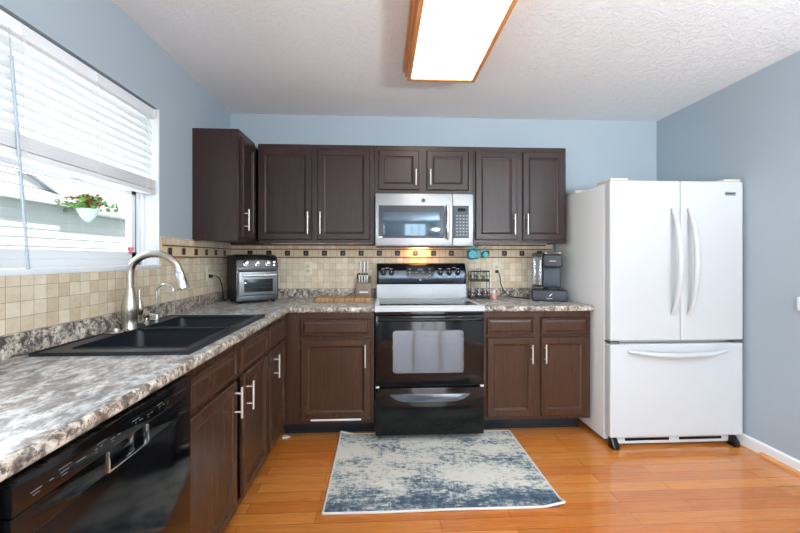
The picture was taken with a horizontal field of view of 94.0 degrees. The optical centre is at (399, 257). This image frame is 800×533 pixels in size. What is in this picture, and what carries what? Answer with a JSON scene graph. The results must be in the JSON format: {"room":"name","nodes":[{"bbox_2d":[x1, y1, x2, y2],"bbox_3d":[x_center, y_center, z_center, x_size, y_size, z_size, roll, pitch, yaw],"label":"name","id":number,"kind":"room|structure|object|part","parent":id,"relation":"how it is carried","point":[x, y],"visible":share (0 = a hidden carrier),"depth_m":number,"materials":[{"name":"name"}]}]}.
{"room":"kitchen","nodes":[
{"label":"kitchen","id":0,"kind":"room"},
{"bbox_2d":[0,0,229,242],"bbox_3d":[-1.348,0.025,-0.066,0.160,2.475,6.400,0,0,-3],"label":"wall","id":1,"kind":"structure","parent":0,"point":[97,33],"depth_m":2.02,"materials":[{"name":"blue paint"}]},
{"bbox_2d":[0,42,160,276],"bbox_3d":[-1.423,-0.392,1.667,0.160,0.908,0.927,0,0,-3],"label":"window","id":2,"kind":"structure","parent":1,"relation":"in","point":[140,231],"depth_m":1.80,"materials":[{"name":"white plastic"}]},
{"bbox_3d":[-1.487,-0.572,1.659,0.024,0.468,0.820,0,0,-3],"label":"sash","id":3,"kind":"part","parent":2,"relation":"part of","materials":[{"name":"white plastic"}]},
{"bbox_3d":[-1.452,-0.189,1.661,0.038,0.388,0.820,0,0,-3],"label":"sash","id":4,"kind":"part","parent":2,"relation":"part of","materials":[{"name":"white plastic"}]},
{"bbox_2d":[0,9,159,295],"bbox_3d":[-1.370,-0.313,1.672,0.095,1.046,0.883,0,0,-3],"label":"window blind","id":5,"kind":"object","parent":2,"relation":"attached to","point":[36,132],"visible":0.97,"depth_m":1.53,"materials":[{"name":"white plastic"}]},
{"bbox_3d":[-1.371,-0.573,1.345,0.062,0.430,0.022,0,0,-3],"label":"ladder cord","id":6,"kind":"part","parent":5,"relation":"part of","materials":[{"name":"white fabric"}]},
{"bbox_3d":[-1.389,-0.370,1.671,0.052,0.025,0.883,0,0,-3],"label":"rail","id":7,"kind":"part","parent":5,"relation":"part of","materials":[{"name":"white plastic"}]},
{"bbox_3d":[-1.405,-0.573,2.044,0.062,0.430,0.022,0,0,-3],"label":"ladder cord","id":8,"kind":"part","parent":5,"relation":"part of","materials":[{"name":"white fabric"}]},
{"bbox_3d":[-1.360,-0.289,2.078,0.018,0.998,0.045,0,0,37],"label":"lift cord","id":9,"kind":"part","parent":5,"relation":"part of","materials":[{"name":"beige plastic"}]},
{"bbox_2d":[127,247,133,254],"bbox_3d":[-1.459,-0.040,2.019,0.002,0.043,0.048,0,0,-3],"label":"heart ornament","id":10,"kind":"object","parent":2,"relation":"attached to","point":[130,249],"visible":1,"depth_m":2.02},
{"bbox_2d":[55,100,118,221],"bbox_3d":[-1.865,-0.649,2.331,0.557,0.843,0.358,0,0,20],"label":"hanging basket","id":11,"kind":"object","parent":1,"relation":"hanging from","point":[87,210],"visible":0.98,"depth_m":2.34,"materials":[{"name":"white plastic"}]},
{"bbox_2d":[76,208,99,221],"bbox_3d":[-1.988,-0.271,2.378,0.120,0.086,0.120,0,0,-3],"label":"pot","id":12,"kind":"object","parent":11,"relation":"on","point":[87,214],"depth_m":2.35,"materials":[{"name":"white plastic"}]},
{"bbox_2d":[0,237,230,335],"bbox_3d":[-1.337,0.119,1.482,0.015,0.485,3.291,0,0,-3],"label":"backsplash","id":13,"kind":"structure","parent":1,"relation":"attached to","point":[27,302],"depth_m":1.66,"materials":[{"name":"tile"}]},
{"bbox_2d":[206,265,210,281],"bbox_3d":[-1.391,0.112,2.710,0.008,0.116,0.070,0,0,-3],"label":"outlet","id":14,"kind":"object","parent":1,"relation":"attached to","point":[208,267],"visible":1,"depth_m":2.70,"materials":[{"name":"beige plastic"}]},
{"bbox_2d":[192,128,264,243],"bbox_3d":[-1.230,-0.494,2.826,0.358,0.755,0.629,0,0,-3],"label":"upper cabinet","id":15,"kind":"object","parent":1,"relation":"attached to","point":[224,161],"visible":0.99,"depth_m":2.51,"materials":[{"name":"brown paint"}]},
{"bbox_3d":[-1.057,-0.264,2.579,0.035,0.148,0.010,0,0,-3],"label":"handle","id":16,"kind":"part","parent":15,"relation":"part of","materials":[{"name":"silver metal"}]},
{"bbox_3d":[-1.087,-0.486,2.680,0.018,0.691,0.252,0,0,-3],"label":"door","id":17,"kind":"part","parent":15,"relation":"part of","materials":[{"name":"brown paint"}]},
{"bbox_2d":[230,114,656,251],"bbox_3d":[0.424,0.025,3.305,4.030,2.475,0.160,0,0,-3],"label":"wall","id":18,"kind":"structure","parent":0,"point":[597,151],"depth_m":3.25,"materials":[{"name":"blue paint"}]},
{"bbox_2d":[304,262,311,275],"bbox_3d":[-0.777,0.090,3.152,0.070,0.116,0.008,0,0,-3],"label":"outlet","id":19,"kind":"object","parent":18,"relation":"attached to","point":[307,265],"visible":1,"depth_m":3.15,"materials":[{"name":"beige plastic"}]},
{"bbox_2d":[258,144,374,243],"bbox_3d":[-0.647,-0.494,2.993,0.888,0.755,0.358,0,0,-3],"label":"upper cabinet","id":20,"kind":"object","parent":18,"relation":"attached to","point":[308,193],"visible":1,"depth_m":2.86,"materials":[{"name":"brown paint"}]},
{"bbox_3d":[-0.876,-0.486,2.846,0.404,0.691,0.018,0,0,-3],"label":"door","id":21,"kind":"part","parent":20,"relation":"part of","materials":[{"name":"brown paint"}]},
{"bbox_3d":[-0.606,-0.267,2.833,0.010,0.167,0.035,0,0,-3],"label":"handle","id":22,"kind":"part","parent":20,"relation":"part of","materials":[{"name":"silver metal"}]},
{"bbox_3d":[-0.431,-0.486,2.868,0.401,0.691,0.018,0,0,-3],"label":"door","id":23,"kind":"part","parent":20,"relation":"part of","materials":[{"name":"brown paint"}]},
{"bbox_2d":[231,243,552,297],"bbox_3d":[-0.046,0.112,3.194,2.760,0.500,0.015,0,0,-3],"label":"backsplash","id":24,"kind":"structure","parent":18,"relation":"attached to","point":[334,265],"depth_m":3.18,"materials":[{"name":"tile"}]},
{"bbox_2d":[375,145,472,193],"bbox_3d":[0.183,-0.680,3.034,0.772,0.384,0.358,0,0,-3],"label":"upper cabinet","id":25,"kind":"object","parent":18,"relation":"attached to","point":[398,169],"visible":0.94,"depth_m":2.90,"materials":[{"name":"brown paint"}]},
{"bbox_3d":[-0.009,-0.680,2.888,0.314,0.304,0.018,0,0,-3],"label":"door","id":26,"kind":"part","parent":25,"relation":"part of","materials":[{"name":"brown paint"}]},
{"bbox_3d":[0.123,-0.622,2.869,0.010,0.123,0.035,0,0,-3],"label":"handle","id":27,"kind":"part","parent":25,"relation":"part of","materials":[{"name":"silver metal"}]},
{"bbox_2d":[375,193,472,247],"bbox_3d":[0.178,-0.283,2.982,0.742,0.403,0.439,0,0,-3],"label":"microwave","id":28,"kind":"object","parent":25,"relation":"attached to","point":[401,220],"visible":1,"depth_m":2.81,"materials":[{"name":"silver metal"}]},
{"bbox_3d":[0.358,-0.272,2.797,0.024,0.272,0.052,0,0,-3],"label":"handle","id":29,"kind":"part","parent":28,"relation":"part of","materials":[{"name":"silver metal"}]},
{"bbox_3d":[0.477,-0.288,2.842,0.157,0.393,0.030,0,0,-3],"label":"control panel","id":30,"kind":"part","parent":28,"relation":"part of","materials":[{"name":"silver metal"}]},
{"bbox_3d":[0.369,-0.680,2.907,0.324,0.304,0.018,0,0,-3],"label":"door","id":31,"kind":"part","parent":25,"relation":"part of","materials":[{"name":"brown paint"}]},
{"bbox_2d":[492,262,499,275],"bbox_3d":[0.835,0.097,3.231,0.070,0.116,0.008,0,0,-3],"label":"outlet","id":32,"kind":"object","parent":18,"relation":"attached to","point":[495,266],"visible":0.95,"depth_m":3.23,"materials":[{"name":"beige plastic"}]},
{"bbox_2d":[473,147,565,244],"bbox_3d":[0.940,-0.494,3.071,0.742,0.755,0.358,0,0,-3],"label":"upper cabinet","id":33,"kind":"object","parent":18,"relation":"attached to","point":[519,194],"visible":0.98,"depth_m":2.93,"materials":[{"name":"brown paint"}]},
{"bbox_3d":[0.755,-0.486,2.926,0.330,0.691,0.018,0,0,-3],"label":"door","id":34,"kind":"part","parent":33,"relation":"part of","materials":[{"name":"brown paint"}]},
{"bbox_3d":[1.133,-0.486,2.944,0.333,0.691,0.018,0,0,-3],"label":"door","id":35,"kind":"part","parent":33,"relation":"part of","materials":[{"name":"brown paint"}]},
{"bbox_3d":[0.663,-0.110,3.008,0.182,0.039,0.026,0,0,-3],"label":"hook rail","id":36,"kind":"object","parent":33,"relation":"attached to","visible":0},
{"bbox_2d":[467,246,476,259],"bbox_3d":[0.577,-0.044,2.980,0.085,0.118,0.032,0,0,-3],"label":"measuring cup","id":37,"kind":"object","parent":36,"relation":"hanging from","point":[471,254],"visible":0.84,"depth_m":2.96,"materials":[{"name":"teal plastic"}]},
{"bbox_2d":[475,246,480,258],"bbox_3d":[0.624,-0.046,3.038,0.077,0.110,0.032,0,0,-3],"label":"measuring cup","id":38,"kind":"object","parent":36,"relation":"hanging from","point":[476,250],"visible":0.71,"depth_m":3.02,"materials":[{"name":"teal plastic"}]},
{"bbox_2d":[475,250,480,258],"bbox_3d":[0.624,-0.030,3.038,0.077,0.077,0.032,0,0,-3],"label":"bowl","id":39,"kind":"object","parent":38,"relation":"on","point":[478,252],"depth_m":3.02,"materials":[{"name":"teal plastic"}]},
{"bbox_2d":[481,247,488,257],"bbox_3d":[0.686,-0.042,3.003,0.058,0.091,0.032,0,0,-3],"label":"measuring cup","id":40,"kind":"object","parent":36,"relation":"hanging from","point":[484,254],"visible":1,"depth_m":2.99,"materials":[{"name":"teal plastic"}]},
{"bbox_2d":[481,251,488,257],"bbox_3d":[0.686,-0.026,3.003,0.058,0.058,0.032,0,0,-3],"label":"bowl","id":41,"kind":"object","parent":40,"relation":"on","point":[484,254],"depth_m":2.99,"materials":[{"name":"teal plastic"}]},
{"bbox_2d":[112,0,799,121],"bbox_3d":[0.584,-1.273,0.029,4.310,0.120,6.800,0,0,-3],"label":"ceiling","id":42,"kind":"structure","parent":0,"point":[603,60],"depth_m":2.20,"materials":[{"name":"white paint"}]},
{"bbox_2d":[403,0,517,82],"bbox_3d":[0.290,-1.161,1.714,0.483,0.102,1.335,0,0,-3],"label":"ceiling light","id":43,"kind":"object","parent":42,"relation":"attached to","point":[447,40],"visible":1,"depth_m":1.88,"materials":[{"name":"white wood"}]},
{"bbox_2d":[224,418,799,532],"bbox_3d":[0.584,1.322,0.029,4.310,0.120,6.800,0,0,-3],"label":"floor","id":44,"kind":"structure","parent":0,"point":[707,486],"depth_m":2.00,"materials":[{"name":"brown wood"}]},
{"bbox_2d":[0,375,190,532],"bbox_3d":[-0.974,0.820,0.903,0.623,0.884,0.589,0,0,-3],"label":"dishwasher","id":45,"kind":"object","parent":44,"relation":"on","point":[130,472],"visible":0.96,"depth_m":0.89,"materials":[{"name":"black plastic"}]},
{"bbox_3d":[-0.669,0.464,0.918,0.013,0.048,0.148,0,0,-3],"label":"handle","id":46,"kind":"part","parent":45,"relation":"part of","materials":[{"name":"silver metal"}]},
{"bbox_2d":[184,326,267,532],"bbox_3d":[-1.012,0.818,1.649,0.656,0.888,0.892,0,0,-3],"label":"base cabinet","id":47,"kind":"object","parent":44,"relation":"on","point":[229,393],"visible":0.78,"depth_m":1.55,"materials":[{"name":"brown paint"}]},
{"bbox_2d":[0,288,375,481],"bbox_3d":[-0.736,0.317,1.540,1.218,0.115,3.249,0,0,-3],"label":"countertop","id":48,"kind":"structure","parent":47,"relation":"on","point":[46,403],"depth_m":1.09,"materials":[{"name":"stone"}]},
{"bbox_2d":[29,314,264,356],"bbox_3d":[-1.017,0.426,1.701,0.531,0.206,0.842,0,0,-3],"label":"sink","id":49,"kind":"object","parent":48,"relation":"in","point":[173,334],"visible":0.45,"depth_m":1.69,"materials":[{"name":"black"}]},
{"bbox_2d":[104,328,126,333],"bbox_3d":[-1.246,0.317,1.636,0.082,0.021,0.082,0,0,-3],"label":"cover","id":50,"kind":"object","parent":49,"relation":"on","point":[114,330],"visible":1,"depth_m":1.62,"materials":[{"name":"silver metal"}]},
{"bbox_2d":[142,314,152,324],"bbox_3d":[-1.246,0.301,1.836,0.038,0.051,0.072,0,0,-41],"label":"soap dispenser","id":51,"kind":"object","parent":49,"relation":"on","point":[145,316],"visible":1,"depth_m":1.84,"materials":[{"name":"silver metal"}]},
{"bbox_3d":[-0.992,0.429,1.538,0.406,0.195,0.368,0,0,-3],"label":"bowl","id":52,"kind":"part","parent":49,"relation":"part of","materials":[{"name":"black"}]},
{"bbox_3d":[-1.011,0.429,1.919,0.406,0.195,0.320,0,0,-3],"label":"bowl","id":53,"kind":"part","parent":49,"relation":"part of","materials":[{"name":"black"}]},
{"bbox_2d":[121,250,189,329],"bbox_3d":[-1.133,0.146,1.754,0.301,0.362,0.120,0,0,-3],"label":"kitchen faucet","id":54,"kind":"object","parent":48,"relation":"on","point":[131,305],"visible":0.98,"depth_m":1.71,"materials":[{"name":"silver metal"}]},
{"bbox_3d":[-1.247,0.211,1.775,0.035,0.121,0.066,0,0,-13],"label":"handle","id":55,"kind":"part","parent":54,"relation":"part of","materials":[{"name":"silver metal"}]},
{"bbox_3d":[-1.140,0.053,1.728,0.247,0.177,0.032,0,0,-3],"label":"spout","id":56,"kind":"part","parent":54,"relation":"part of","materials":[{"name":"silver metal"}]},
{"bbox_2d":[149,283,174,320],"bbox_3d":[-1.236,0.230,1.941,0.121,0.195,0.034,0,0,-3],"label":"filter faucet","id":57,"kind":"object","parent":48,"relation":"on","point":[156,318],"visible":0.98,"depth_m":1.94,"materials":[{"name":"silver metal"}]},
{"bbox_2d":[209,274,225,300],"bbox_3d":[-1.348,0.227,2.795,0.051,0.214,0.201,0,0,10],"label":"power cord","id":58,"kind":"object","parent":48,"relation":"on","point":[210,275],"visible":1,"depth_m":2.77,"materials":[{"name":"black rubber"}]},
{"bbox_2d":[227,254,277,303],"bbox_3d":[-1.142,0.154,2.904,0.306,0.364,0.340,0,0,-38],"label":"toaster oven","id":59,"kind":"object","parent":48,"relation":"on","point":[250,277],"visible":1,"depth_m":2.80,"materials":[{"name":"silver metal"}]},
{"bbox_3d":[-1.132,0.039,2.752,0.048,0.047,0.037,0,0,-38],"label":"knob","id":60,"kind":"part","parent":59,"relation":"part of","materials":[{"name":"silver metal"}]},
{"bbox_3d":[-1.096,0.034,2.845,0.302,0.124,0.100,0,0,-38],"label":"control panel","id":61,"kind":"part","parent":59,"relation":"part of","materials":[{"name":"grey metal"}]},
{"bbox_3d":[-1.067,0.039,2.803,0.048,0.047,0.037,0,0,-38],"label":"knob","id":62,"kind":"part","parent":59,"relation":"part of","materials":[{"name":"silver metal"}]},
{"bbox_3d":[-1.063,0.190,2.803,0.282,0.172,0.014,0,0,-38],"label":"door","id":63,"kind":"part","parent":59,"relation":"part of","materials":[{"name":"silver metal"}]},
{"bbox_2d":[238,294,277,301],"bbox_3d":[-1.065,0.299,2.805,0.294,0.037,0.012,0,0,-38],"label":"tray","id":64,"kind":"object","parent":59,"relation":"on","point":[241,297],"depth_m":2.79,"materials":[{"name":"grey metal"}]},
{"bbox_3d":[-1.049,0.129,2.784,0.246,0.017,0.036,0,0,-38],"label":"handle","id":65,"kind":"part","parent":59,"relation":"part of","materials":[{"name":"silver metal"}]},
{"bbox_3d":[-1.005,0.039,2.851,0.048,0.047,0.037,0,0,-38],"label":"knob","id":66,"kind":"part","parent":59,"relation":"part of","materials":[{"name":"silver metal"}]},
{"bbox_2d":[313,296,371,301],"bbox_3d":[-0.441,0.321,2.923,0.440,0.030,0.187,0,0,-3],"label":"cutting board","id":67,"kind":"object","parent":48,"relation":"on","point":[318,298],"visible":1,"depth_m":2.83,"materials":[{"name":"brown wood"}]},
{"bbox_2d":[356,277,371,295],"bbox_3d":[-0.298,0.246,3.093,0.122,0.179,0.120,0,0,-3],"label":"knife block","id":68,"kind":"object","parent":48,"relation":"on","point":[362,289],"visible":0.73,"depth_m":3.04,"materials":[{"name":"grey wood"}]},
{"bbox_3d":[-0.717,0.465,1.443,0.018,0.118,0.412,0,0,-3],"label":"drawer","id":69,"kind":"part","parent":47,"relation":"part of","materials":[{"name":"brown paint"}]},
{"bbox_3d":[-0.717,0.827,1.443,0.018,0.570,0.412,0,0,-3],"label":"door","id":70,"kind":"part","parent":47,"relation":"part of","materials":[{"name":"brown paint"}]},
{"bbox_3d":[-0.700,0.629,1.622,0.035,0.134,0.010,0,0,-3],"label":"handle","id":71,"kind":"part","parent":47,"relation":"part of","materials":[{"name":"silver metal"}]},
{"bbox_3d":[-0.707,0.647,1.766,0.035,0.134,0.010,0,0,-3],"label":"handle","id":72,"kind":"part","parent":47,"relation":"part of","materials":[{"name":"silver metal"}]},
{"bbox_3d":[-0.739,0.465,1.901,0.018,0.118,0.386,0,0,-3],"label":"drawer","id":73,"kind":"part","parent":47,"relation":"part of","materials":[{"name":"brown paint"}]},
{"bbox_3d":[-0.739,0.827,1.908,0.018,0.570,0.372,0,0,-3],"label":"door","id":74,"kind":"part","parent":47,"relation":"part of","materials":[{"name":"brown paint"}]},
{"bbox_2d":[266,315,285,453],"bbox_3d":[-1.046,0.818,2.346,0.656,0.888,0.500,0,0,-3],"label":"base cabinet","id":75,"kind":"object","parent":44,"relation":"on","point":[276,352],"visible":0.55,"depth_m":2.28,"materials":[{"name":"brown paint"}]},
{"bbox_3d":[-0.758,0.465,2.300,0.018,0.118,0.352,0,0,-3],"label":"drawer","id":76,"kind":"part","parent":75,"relation":"part of","materials":[{"name":"brown paint"}]},
{"bbox_3d":[-0.729,0.642,2.215,0.035,0.136,0.010,0,0,-3],"label":"handle","id":77,"kind":"part","parent":75,"relation":"part of","materials":[{"name":"silver metal"}]},
{"bbox_2d":[285,311,374,432],"bbox_3d":[-0.512,0.818,2.838,0.640,0.888,0.656,0,0,-3],"label":"base cabinet","id":78,"kind":"object","parent":44,"relation":"on","point":[330,357],"visible":0.92,"depth_m":2.56,"materials":[{"name":"brown paint"}]},
{"bbox_3d":[-0.439,0.477,2.557,0.478,0.116,0.018,0,0,-3],"label":"drawer","id":79,"kind":"part","parent":78,"relation":"part of","materials":[{"name":"brown paint"}]},
{"bbox_3d":[-0.439,0.830,2.557,0.478,0.548,0.018,0,0,-3],"label":"door","id":80,"kind":"part","parent":78,"relation":"part of","materials":[{"name":"brown paint"}]},
{"bbox_3d":[-0.237,0.667,2.541,0.010,0.155,0.035,0,0,-3],"label":"handle","id":81,"kind":"part","parent":78,"relation":"part of","materials":[{"name":"silver metal"}]},
{"bbox_2d":[375,263,484,435],"bbox_3d":[0.192,0.653,2.836,0.756,1.218,0.684,0,0,-3],"label":"range","id":82,"kind":"object","parent":44,"relation":"on","point":[429,335],"visible":1,"depth_m":2.55,"materials":[{"name":"black metal"}]},
{"bbox_3d":[0.180,0.155,3.075,0.704,0.102,0.021,0,0,-3],"label":"plate","id":83,"kind":"part","parent":82,"relation":"part of","materials":[{"name":"metal"}]},
{"bbox_3d":[0.205,1.046,2.566,0.744,0.321,0.041,0,0,-3],"label":"storage drawer","id":84,"kind":"part","parent":82,"relation":"part of","materials":[{"name":"black metal"}]},
{"bbox_3d":[0.204,0.954,2.542,0.550,0.052,0.007,0,0,-3],"label":"handle","id":85,"kind":"part","parent":82,"relation":"part of","materials":[{"name":"metal"}]},
{"bbox_3d":[0.205,0.632,2.566,0.744,0.476,0.041,0,0,-3],"label":"oven door","id":86,"kind":"part","parent":82,"relation":"part of","materials":[{"name":"black glass"}]},
{"bbox_3d":[0.207,0.416,2.521,0.718,0.028,0.055,0,0,-3],"label":"handle","id":87,"kind":"part","parent":82,"relation":"part of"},
{"bbox_2d":[375,297,484,311],"bbox_3d":[0.192,0.346,2.827,0.756,0.040,0.572,0,0,-3],"label":"cooktop","id":88,"kind":"object","parent":82,"relation":"in","point":[382,304],"depth_m":2.65,"materials":[{"name":"white glass"}]},
{"bbox_2d":[321,430,565,514],"bbox_3d":[0.207,1.246,2.271,1.227,0.034,0.834,0,0,-3],"label":"rug","id":89,"kind":"object","parent":44,"relation":"on","point":[371,473],"visible":0.95,"depth_m":2.15,"materials":[{"name":"fabric"}]},
{"bbox_2d":[483,311,589,428],"bbox_3d":[0.957,0.818,2.910,0.765,0.888,0.656,0,0,-3],"label":"base cabinet","id":90,"kind":"object","parent":44,"relation":"on","point":[537,363],"visible":0.93,"depth_m":2.63,"materials":[{"name":"brown paint"}]},
{"bbox_3d":[0.776,0.477,2.616,0.335,0.116,0.018,0,0,-3],"label":"drawer","id":91,"kind":"part","parent":90,"relation":"part of","materials":[{"name":"brown paint"}]},
{"bbox_3d":[0.776,0.834,2.616,0.335,0.556,0.018,0,0,-3],"label":"door","id":92,"kind":"part","parent":90,"relation":"part of","materials":[{"name":"brown paint"}]},
{"bbox_2d":[466,288,594,311],"bbox_3d":[0.962,0.317,2.928,0.788,0.115,0.644,0,0,-3],"label":"countertop","id":93,"kind":"structure","parent":90,"relation":"on","point":[503,303],"depth_m":2.75,"materials":[{"name":"stone"}]},
{"bbox_2d":[468,269,489,298],"bbox_3d":[0.652,0.212,3.090,0.160,0.249,0.086,0,0,-3],"label":"spice rack","id":94,"kind":"object","parent":93,"relation":"on","point":[476,270],"visible":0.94,"depth_m":3.05,"materials":[{"name":"black metal"}]},
{"bbox_2d":[491,290,496,298],"bbox_3d":[0.772,0.300,3.056,0.044,0.072,0.045,0,0,-3],"label":"salt grinder","id":95,"kind":"object","parent":93,"relation":"on","point":[494,295],"visible":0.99,"depth_m":3.04,"materials":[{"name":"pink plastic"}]},
{"bbox_2d":[491,293,496,298],"bbox_3d":[0.772,0.313,3.056,0.044,0.046,0.045,0,0,-3],"label":"jar","id":96,"kind":"object","parent":95,"relation":"on","point":[494,296],"depth_m":3.04,"materials":[{"name":"pink glass"}]},
{"bbox_2d":[495,270,529,298],"bbox_3d":[0.947,0.221,3.145,0.293,0.231,0.035,0,0,32],"label":"power cord","id":97,"kind":"object","parent":93,"relation":"on","point":[496,271],"visible":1,"depth_m":3.18,"materials":[{"name":"black rubber"}]},
{"bbox_2d":[531,252,566,301],"bbox_3d":[1.193,0.143,3.002,0.252,0.386,0.282,0,0,17],"label":"coffee maker","id":98,"kind":"object","parent":93,"relation":"on","point":[550,290],"visible":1,"depth_m":2.92,"materials":[{"name":"grey plastic"}]},
{"bbox_3d":[1.118,-0.030,3.036,0.075,0.027,0.181,0,0,17],"label":"tank lid","id":99,"kind":"part","parent":98,"relation":"part of","materials":[{"name":"black plastic"}]},
{"bbox_3d":[1.119,0.237,3.041,0.080,0.022,0.170,0,0,17],"label":"tank","id":100,"kind":"part","parent":98,"relation":"part of","materials":[{"name":"grey plastic"}]},
{"bbox_2d":[545,286,559,289],"bbox_3d":[1.202,0.239,2.942,0.108,0.022,0.108,0,0,17],"label":"drip tray","id":101,"kind":"object","parent":98,"relation":"on","point":[546,287],"depth_m":2.91,"materials":[{"name":"grey plastic"}]},
{"bbox_3d":[0.921,0.668,2.598,0.010,0.132,0.035,0,0,-3],"label":"handle","id":102,"kind":"part","parent":90,"relation":"part of","materials":[{"name":"silver metal"}]},
{"bbox_3d":[1.162,0.477,2.635,0.341,0.116,0.018,0,0,-3],"label":"drawer","id":103,"kind":"part","parent":90,"relation":"part of","materials":[{"name":"brown paint"}]},
{"bbox_3d":[1.162,0.834,2.635,0.341,0.556,0.018,0,0,-3],"label":"door","id":104,"kind":"part","parent":90,"relation":"part of","materials":[{"name":"brown paint"}]},
{"bbox_2d":[555,178,742,449],"bbox_3d":[1.829,0.366,2.828,0.923,1.792,0.869,0,0,-3],"label":"refrigerator","id":105,"kind":"object","parent":44,"relation":"on","point":[659,264],"visible":0.98,"depth_m":2.49,"materials":[{"name":"white metal"}]},
{"bbox_2d":[566,190,585,196],"bbox_3d":[1.448,-0.517,3.034,0.157,0.032,0.200,0,0,-3],"label":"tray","id":106,"kind":"object","parent":105,"relation":"on","point":[574,191],"visible":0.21,"depth_m":2.96,"materials":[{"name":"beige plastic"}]},
{"bbox_3d":[1.625,0.018,2.506,0.480,1.064,0.072,0,0,-3],"label":"door","id":107,"kind":"part","parent":105,"relation":"part of","materials":[{"name":"white metal"}]},
{"bbox_3d":[1.845,0.880,2.517,0.919,0.620,0.072,0,0,-3],"label":"freezer drawer","id":108,"kind":"part","parent":105,"relation":"part of","materials":[{"name":"white metal"}]},
{"bbox_3d":[1.813,0.025,2.440,0.034,0.716,0.095,0,0,-3],"label":"handle","id":109,"kind":"part","parent":105,"relation":"part of","materials":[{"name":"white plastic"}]},
{"bbox_3d":[1.848,0.629,2.449,0.688,0.049,0.078,0,0,-3],"label":"handle","id":110,"kind":"part","parent":105,"relation":"part of","materials":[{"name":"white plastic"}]},
{"bbox_3d":[1.925,0.025,2.445,0.034,0.716,0.095,0,0,-3],"label":"handle","id":111,"kind":"part","parent":105,"relation":"part of","materials":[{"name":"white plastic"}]},
{"bbox_3d":[2.087,0.018,2.529,0.435,1.064,0.072,0,0,-3],"label":"door","id":112,"kind":"part","parent":105,"relation":"part of","materials":[{"name":"white metal"}]},
{"bbox_2d":[657,51,799,459],"bbox_3d":[2.517,0.025,0.123,0.160,2.475,6.400,0,0,-3],"label":"wall","id":113,"kind":"structure","parent":0,"point":[747,131],"depth_m":2.39,"materials":[{"name":"blue paint"}]},
{"bbox_2d":[736,433,799,470],"bbox_3d":[2.431,1.223,0.109,0.014,0.078,6.380,0,0,-3],"label":"baseboard","id":114,"kind":"structure","parent":113,"relation":"attached to","point":[745,440],"depth_m":2.35,"materials":[{"name":"white paint"}]},
{"bbox_2d":[758,452,799,476],"bbox_3d":[2.435,1.252,-0.346,0.022,0.021,5.470,0,0,-3],"label":"trim","id":115,"kind":"structure","parent":113,"relation":"attached to","point":[778,463],"depth_m":2.26,"materials":[{"name":"brown wood"}]},
{"bbox_2d":[797,297,799,310],"bbox_3d":[2.322,0.267,2.151,0.029,0.080,0.047,0,0,-3],"label":"night light","id":116,"kind":"object","parent":113,"relation":"attached to","point":[798,298],"visible":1,"depth_m":2.16,"materials":[{"name":"white plastic"}]},
{"label":"outside","id":117,"kind":"structure","parent":0,"visible":0},
{"bbox_3d":[-6.034,1.937,3.409,8.820,0.150,19.000,0,0,-3],"label":"ground","id":118,"kind":"structure","parent":117,"visible":0},
{"bbox_2d":[0,76,125,250],"bbox_3d":[-6.429,-1.238,5.142,5.200,6.200,11.500,0,0,-3],"label":"house","id":119,"kind":"structure","parent":118,"relation":"on","point":[50,226],"depth_m":4.26,"materials":[{"name":"white plastic"}]}
]}

